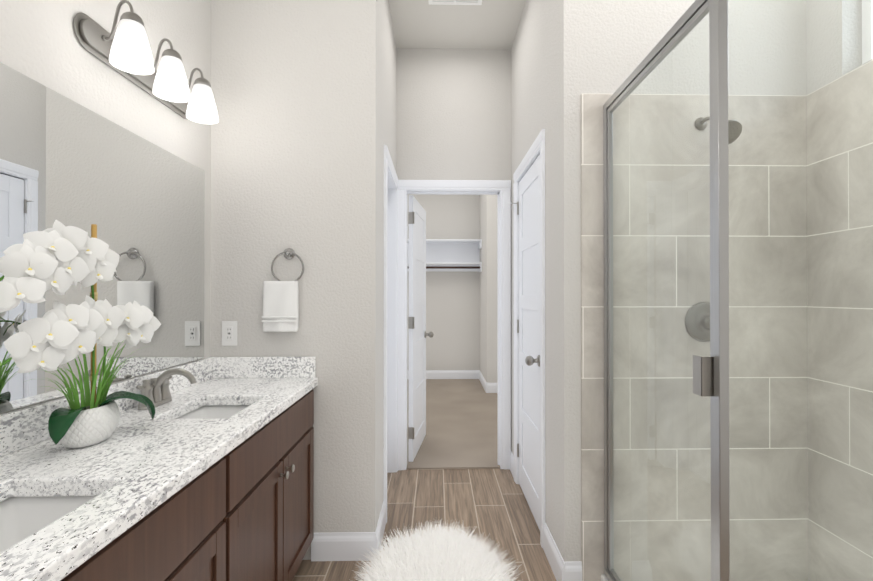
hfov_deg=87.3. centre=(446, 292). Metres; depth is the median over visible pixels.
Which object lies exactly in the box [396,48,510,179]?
wall
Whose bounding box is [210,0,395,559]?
wall
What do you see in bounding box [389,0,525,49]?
ceiling
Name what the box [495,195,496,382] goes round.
wall
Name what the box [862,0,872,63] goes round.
shower window
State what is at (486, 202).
wall
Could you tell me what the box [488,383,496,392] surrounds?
baseboard
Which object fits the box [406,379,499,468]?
floor
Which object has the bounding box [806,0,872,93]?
wall
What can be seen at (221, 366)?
backsplash
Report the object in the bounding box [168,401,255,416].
sink
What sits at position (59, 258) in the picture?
orchid
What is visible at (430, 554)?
rug
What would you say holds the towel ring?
attached to the wall at (303, 131)
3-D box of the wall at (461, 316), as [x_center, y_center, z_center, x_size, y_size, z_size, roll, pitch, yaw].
[-0.220,-0.234,7.060,1.640,3.140,0.100,0,0,-1]
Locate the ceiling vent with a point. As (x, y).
(454, 2)
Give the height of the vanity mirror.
0.886 m
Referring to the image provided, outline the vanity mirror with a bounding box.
[0,62,204,412]
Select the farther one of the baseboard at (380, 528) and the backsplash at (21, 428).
the baseboard at (380, 528)
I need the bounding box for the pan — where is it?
[601,574,608,580]
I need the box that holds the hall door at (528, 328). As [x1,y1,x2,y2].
[510,155,539,529]
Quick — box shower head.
[695,116,741,143]
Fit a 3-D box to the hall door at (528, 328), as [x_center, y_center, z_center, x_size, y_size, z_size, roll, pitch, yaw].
[0.478,0.275,2.795,0.114,2.060,0.720,0,0,-1]
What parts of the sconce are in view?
arm, plate, lamp shade, bulb, arm, lamp shade, arm, lamp shade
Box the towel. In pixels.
[263,281,298,331]
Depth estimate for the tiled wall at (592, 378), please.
2.01 m
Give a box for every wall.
[0,0,210,414]
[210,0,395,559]
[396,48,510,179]
[407,194,478,369]
[479,195,494,382]
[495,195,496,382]
[511,0,557,546]
[558,0,806,561]
[581,94,807,580]
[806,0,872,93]
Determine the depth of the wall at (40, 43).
1.60 m
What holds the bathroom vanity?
on the floor at (491, 504)
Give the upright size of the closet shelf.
0.468 m
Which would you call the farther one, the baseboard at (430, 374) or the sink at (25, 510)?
the baseboard at (430, 374)
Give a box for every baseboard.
[311,532,376,560]
[373,500,385,558]
[407,370,477,378]
[478,370,487,392]
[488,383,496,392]
[543,522,570,580]
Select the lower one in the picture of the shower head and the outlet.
the outlet
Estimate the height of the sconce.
0.217 m
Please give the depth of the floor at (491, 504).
2.71 m
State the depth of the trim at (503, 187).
3.41 m
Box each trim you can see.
[398,180,510,469]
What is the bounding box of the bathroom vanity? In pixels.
[56,385,316,580]
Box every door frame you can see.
[383,145,398,522]
[513,129,545,547]
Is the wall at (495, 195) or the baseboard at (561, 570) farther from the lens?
the wall at (495, 195)
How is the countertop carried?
on the bathroom vanity
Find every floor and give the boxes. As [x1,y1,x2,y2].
[292,469,555,580]
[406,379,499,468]
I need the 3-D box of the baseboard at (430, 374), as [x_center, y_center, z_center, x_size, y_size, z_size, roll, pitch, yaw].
[-0.263,1.257,6.994,1.530,0.132,0.014,0,0,-1]
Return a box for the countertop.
[0,377,317,580]
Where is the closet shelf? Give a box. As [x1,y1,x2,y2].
[408,239,481,271]
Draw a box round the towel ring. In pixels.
[261,248,303,331]
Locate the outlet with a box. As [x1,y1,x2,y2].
[222,321,236,345]
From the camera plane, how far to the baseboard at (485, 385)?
6.39 m
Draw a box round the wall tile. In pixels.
[806,60,872,580]
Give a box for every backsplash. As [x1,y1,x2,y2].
[0,357,211,456]
[212,357,315,376]
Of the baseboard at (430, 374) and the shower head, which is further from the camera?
the baseboard at (430, 374)
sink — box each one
[0,485,115,552]
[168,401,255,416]
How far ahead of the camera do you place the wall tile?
1.85 m
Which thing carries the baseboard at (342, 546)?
attached to the wall at (303, 131)
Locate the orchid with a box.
[0,220,160,447]
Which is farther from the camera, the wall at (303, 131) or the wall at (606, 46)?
the wall at (303, 131)
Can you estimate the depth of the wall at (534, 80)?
2.33 m
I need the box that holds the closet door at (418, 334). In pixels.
[408,195,433,461]
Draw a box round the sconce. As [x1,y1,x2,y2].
[73,0,218,123]
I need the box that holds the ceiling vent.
[428,0,481,4]
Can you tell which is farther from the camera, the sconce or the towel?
the towel
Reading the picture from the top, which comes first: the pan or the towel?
the towel
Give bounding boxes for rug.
[352,519,521,580]
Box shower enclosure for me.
[603,0,872,580]
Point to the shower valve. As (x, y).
(701, 324)
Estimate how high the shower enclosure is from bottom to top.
2.043 m
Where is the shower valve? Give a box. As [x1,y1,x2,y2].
[685,302,709,341]
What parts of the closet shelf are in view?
rod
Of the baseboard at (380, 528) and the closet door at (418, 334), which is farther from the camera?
the closet door at (418, 334)
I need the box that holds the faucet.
[132,365,199,408]

